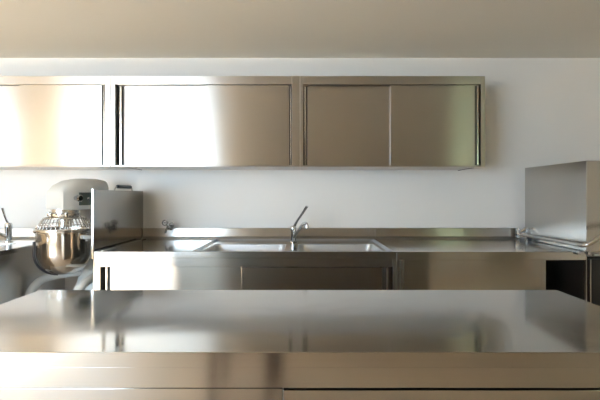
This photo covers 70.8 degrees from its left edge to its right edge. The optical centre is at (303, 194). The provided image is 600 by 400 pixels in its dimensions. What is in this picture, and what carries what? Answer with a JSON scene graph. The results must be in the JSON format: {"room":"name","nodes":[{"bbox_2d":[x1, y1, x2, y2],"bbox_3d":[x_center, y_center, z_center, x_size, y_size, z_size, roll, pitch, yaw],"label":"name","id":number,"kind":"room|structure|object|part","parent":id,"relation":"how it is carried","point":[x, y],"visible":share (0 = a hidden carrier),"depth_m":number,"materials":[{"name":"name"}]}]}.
{"room":"commercial kitchen","nodes":[
{"label":"commercial kitchen","id":0,"kind":"room"},
{"bbox_2d":[0,58,599,289],"bbox_3d":[-1.750,0.069,3.570,11.700,2.383,0.200,0,0,0],"label":"wall","id":1,"kind":"structure","parent":0,"point":[539,111],"depth_m":3.47,"materials":[{"name":"white paint"}]},
{"bbox_2d":[0,76,130,169],"bbox_3d":[-2.073,-0.530,3.260,1.344,0.655,0.419,0,0,0],"label":"upper cabinet","id":2,"kind":"object","parent":1,"relation":"attached to","point":[47,122],"visible":0.73,"depth_m":3.06,"materials":[{"name":"metal"}]},
{"bbox_3d":[-2.358,-0.504,3.093,0.662,0.580,0.018,0,0,0],"label":"door","id":3,"kind":"part","parent":2,"relation":"part of","materials":[{"name":"metal"}]},
{"bbox_3d":[-1.766,-0.504,3.069,0.601,0.580,0.018,0,0,0],"label":"door","id":4,"kind":"part","parent":2,"relation":"part of","materials":[{"name":"metal"}]},
{"bbox_3d":[-1.450,-0.504,3.067,0.007,0.578,0.016,0,0,0],"label":"finger pull","id":5,"kind":"part","parent":2,"relation":"part of","materials":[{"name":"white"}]},
{"bbox_2d":[162,220,174,232],"bbox_3d":[-1.095,0.255,3.403,0.097,0.105,0.094,0,0,-34],"label":"tap","id":6,"kind":"object","parent":1,"relation":"attached to","point":[169,227],"visible":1,"depth_m":3.38,"materials":[{"name":"silver metal"}]},
{"bbox_2d":[111,76,299,169],"bbox_3d":[-0.714,-0.530,3.260,1.369,0.655,0.419,0,0,0],"label":"upper cabinet","id":7,"kind":"object","parent":1,"relation":"attached to","point":[158,122],"visible":0.98,"depth_m":3.06,"materials":[{"name":"metal"}]},
{"bbox_3d":[-1.340,-0.504,3.091,0.013,0.578,0.016,0,0,0],"label":"finger pull","id":8,"kind":"part","parent":7,"relation":"part of","materials":[{"name":"white metal"}]},
{"bbox_3d":[-0.997,-0.504,3.093,0.628,0.580,0.018,0,0,0],"label":"door","id":9,"kind":"part","parent":7,"relation":"part of","materials":[{"name":"metal"}]},
{"bbox_3d":[-0.416,-0.504,3.069,0.614,0.580,0.018,0,0,0],"label":"door","id":10,"kind":"part","parent":7,"relation":"part of","materials":[{"name":"metal"}]},
{"bbox_3d":[-0.097,-0.504,3.067,0.005,0.578,0.016,0,0,0],"label":"finger pull","id":11,"kind":"part","parent":7,"relation":"part of","materials":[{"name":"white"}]},
{"bbox_2d":[300,76,484,169],"bbox_3d":[0.640,-0.530,3.260,1.336,0.655,0.419,0,0,0],"label":"upper cabinet","id":12,"kind":"object","parent":1,"relation":"attached to","point":[347,122],"visible":0.98,"depth_m":3.06,"materials":[{"name":"metal"}]},
{"bbox_3d":[0.008,-0.504,3.091,0.008,0.578,0.016,0,0,0],"label":"finger pull","id":13,"kind":"part","parent":12,"relation":"part of","materials":[{"name":"brown"}]},
{"bbox_3d":[0.345,-0.504,3.093,0.640,0.580,0.018,0,0,0],"label":"door","id":14,"kind":"part","parent":12,"relation":"part of","materials":[{"name":"metal"}]},
{"bbox_3d":[0.932,-0.504,3.069,0.613,0.580,0.018,0,0,0],"label":"door","id":15,"kind":"part","parent":12,"relation":"part of","materials":[{"name":"metal"}]},
{"bbox_3d":[1.260,-0.504,3.067,0.010,0.578,0.016,0,0,0],"label":"finger pull","id":16,"kind":"part","parent":12,"relation":"part of","materials":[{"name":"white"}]},
{"bbox_2d":[0,0,599,57],"bbox_3d":[-1.750,-1.183,0.735,11.700,0.120,5.870,0,0,0],"label":"ceiling","id":17,"kind":"structure","parent":0,"point":[28,28],"depth_m":2.86,"materials":[{"name":"white paint"}]},
{"bbox_3d":[-1.750,1.310,0.735,11.700,0.100,5.870,0,0,0],"label":"floor","id":18,"kind":"structure","parent":0,"visible":0},
{"bbox_2d":[0,228,64,303],"bbox_3d":[-2.620,0.766,2.909,1.360,0.987,1.119,0,0,0],"label":"sink","id":19,"kind":"object","parent":18,"relation":"on","point":[18,270],"visible":0.19,"depth_m":2.93,"materials":[{"name":"metal"}]},
{"bbox_2d":[0,239,34,255],"bbox_3d":[-2.620,0.475,2.900,1.360,0.230,1.099,0,0,0],"label":"countertop","id":20,"kind":"structure","parent":19,"relation":"on","point":[18,245],"depth_m":2.98,"materials":[{"name":"metal"}]},
{"bbox_2d":[0,208,12,241],"bbox_3d":[-2.324,0.229,3.130,0.060,0.262,0.286,0,0,37],"label":"mixer tap","id":21,"kind":"object","parent":20,"relation":"on","point":[8,226],"visible":0.99,"depth_m":3.20,"materials":[{"name":"silver metal"}]},
{"bbox_3d":[-2.264,0.162,3.200,0.018,0.129,0.060,0,0,24],"label":"lever","id":22,"kind":"part","parent":21,"relation":"part of","materials":[{"name":"silver metal"}]},
{"bbox_2d":[94,228,396,289],"bbox_3d":[-0.369,0.766,3.058,1.899,0.987,0.821,0,0,0],"label":"sink","id":23,"kind":"object","parent":18,"relation":"on","point":[178,258],"visible":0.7,"depth_m":2.69,"materials":[{"name":"metal"}]},
{"bbox_3d":[-1.263,0.777,2.702,0.011,0.631,0.016,0,0,0],"label":"finger pull","id":24,"kind":"part","parent":23,"relation":"part of","materials":[{"name":"white metal"}]},
{"bbox_2d":[91,185,142,289],"bbox_3d":[-1.327,0.535,3.056,0.024,1.210,0.824,0,0,0],"label":"panel","id":25,"kind":"object","parent":23,"relation":"attached to","point":[116,215],"visible":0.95,"depth_m":2.94,"materials":[{"name":"metal"}]},
{"bbox_3d":[-0.791,0.777,2.704,0.892,0.635,0.018,0,0,0],"label":"door","id":26,"kind":"part","parent":23,"relation":"part of","materials":[{"name":"metal"}]},
{"bbox_2d":[96,239,395,251],"bbox_3d":[-0.369,0.476,3.050,1.899,0.243,0.799,0,0,0],"label":"countertop","id":27,"kind":"structure","parent":23,"relation":"on","point":[147,245],"depth_m":3.16,"materials":[{"name":"metal"}]},
{"bbox_2d":[290,206,308,241],"bbox_3d":[-0.014,0.225,3.179,0.089,0.286,0.281,0,0,-29],"label":"mixer tap","id":28,"kind":"object","parent":23,"relation":"on","point":[294,232],"visible":1,"depth_m":3.22,"materials":[{"name":"silver metal"}]},
{"bbox_3d":[-0.026,0.267,3.163,0.034,0.139,0.238,0,0,-26],"label":"spout","id":29,"kind":"part","parent":28,"relation":"part of","materials":[{"name":"silver metal"}]},
{"bbox_3d":[-0.029,0.171,3.223,0.153,0.177,0.030,0,0,43],"label":"lever","id":30,"kind":"part","parent":28,"relation":"part of","materials":[{"name":"silver metal"}]},
{"bbox_3d":[0.050,0.777,2.679,0.892,0.635,0.018,0,0,0],"label":"door","id":31,"kind":"part","parent":23,"relation":"part of","materials":[{"name":"metal"}]},
{"bbox_3d":[0.526,0.777,2.677,0.013,0.631,0.016,0,0,0],"label":"finger pull","id":32,"kind":"part","parent":23,"relation":"part of","materials":[{"name":"black"}]},
{"bbox_2d":[0,290,599,399],"bbox_3d":[-0.022,0.830,1.421,2.169,0.860,0.701,0,0,0],"label":"countertop","id":33,"kind":"structure","parent":18,"relation":"on","point":[55,344],"depth_m":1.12,"materials":[{"name":"metal"}]},
{"bbox_3d":[-0.578,0.812,1.082,1.046,0.637,0.017,0,0,0],"label":"door","id":34,"kind":"part","parent":33,"relation":"part of","materials":[{"name":"metal"}]},
{"bbox_3d":[-0.022,0.466,1.083,2.161,0.053,0.017,0,0,0],"label":"rail","id":35,"kind":"part","parent":33,"relation":"part of","materials":[{"name":"metal"}]},
{"bbox_3d":[0.502,0.814,1.082,1.108,0.632,0.017,0,0,0],"label":"door","id":36,"kind":"part","parent":33,"relation":"part of","materials":[{"name":"metal"}]},
{"bbox_2d":[375,228,585,289],"bbox_3d":[1.175,0.766,3.058,1.186,0.988,0.821,0,0,0],"label":"base cabinet","id":37,"kind":"object","parent":18,"relation":"on","point":[427,258],"visible":0.47,"depth_m":2.66,"materials":[{"name":"metal"}]},
{"bbox_3d":[0.593,0.786,2.673,0.022,0.748,0.034,0,0,0],"label":"frame","id":38,"kind":"part","parent":37,"relation":"part of","materials":[{"name":"metal"}]},
{"bbox_3d":[0.617,0.786,2.673,0.019,0.748,0.034,0,0,0],"label":"frame","id":39,"kind":"part","parent":37,"relation":"part of","materials":[{"name":"metal"}]},
{"bbox_3d":[1.065,0.776,2.671,0.872,0.728,0.018,0,0,0],"label":"panel","id":40,"kind":"part","parent":37,"relation":"part of","materials":[{"name":"metal"}]},
{"bbox_2d":[376,239,582,251],"bbox_3d":[1.175,0.362,3.050,1.186,0.004,0.799,0,0,0],"label":"countertop","id":41,"kind":"structure","parent":37,"relation":"on","point":[398,245],"depth_m":2.98,"materials":[{"name":"metal"}]},
{"bbox_3d":[1.513,0.786,3.051,0.025,0.748,0.778,0,0,0],"label":"frame","id":42,"kind":"part","parent":37,"relation":"part of","materials":[{"name":"metal"}]},
{"bbox_2d":[517,160,599,305],"bbox_3d":[2.087,0.523,2.963,0.802,1.474,0.874,0,0,0],"label":"dishwasher","id":43,"kind":"object","parent":18,"relation":"on","point":[562,201],"visible":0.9,"depth_m":2.82,"materials":[{"name":"metal"}]},
{"bbox_2d":[525,161,599,250],"bbox_3d":[2.097,0.072,3.022,0.645,0.570,0.735,0,0,0],"label":"hood","id":44,"kind":"object","parent":43,"relation":"attached to","point":[562,201],"depth_m":2.88,"materials":[{"name":"metal"}]},
{"bbox_3d":[1.777,0.825,2.665,0.005,0.870,0.020,0,0,0],"label":"post","id":45,"kind":"part","parent":43,"relation":"part of","materials":[{"name":"metal"}]},
{"bbox_3d":[1.808,0.835,2.667,0.007,0.850,0.014,0,0,0],"label":"post","id":46,"kind":"part","parent":43,"relation":"part of","materials":[{"name":"metal"}]},
{"bbox_3d":[2.104,0.755,2.684,0.591,0.690,0.018,0,0,0],"label":"door panel","id":47,"kind":"part","parent":43,"relation":"part of","materials":[{"name":"grey metal"}]},
{"bbox_3d":[-1.635,1.030,3.030,0.580,0.460,0.740,0,0,0],"label":"stand","id":48,"kind":"object","parent":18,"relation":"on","visible":0},
{"bbox_2d":[25,178,108,294],"bbox_3d":[-1.635,0.342,3.037,0.487,0.916,0.572,0,0,22],"label":"mixer","id":49,"kind":"object","parent":48,"relation":"on","point":[63,250],"visible":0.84,"depth_m":2.87,"materials":[{"name":"metal"}]},
{"bbox_2d":[32,229,90,275],"bbox_3d":[-1.671,0.409,2.950,0.368,0.306,0.368,0,0,0],"label":"bowl","id":50,"kind":"object","parent":49,"relation":"on","point":[59,252],"depth_m":2.82,"materials":[{"name":"silver metal"}]},
{"bbox_2d":[74,192,90,204],"bbox_3d":[-1.548,0.030,2.971,0.073,0.090,0.199,0,0,0],"label":"switch","id":51,"kind":"object","parent":49,"relation":"attached to","point":[80,198],"depth_m":2.96,"materials":[{"name":"grey plastic"}]}
]}

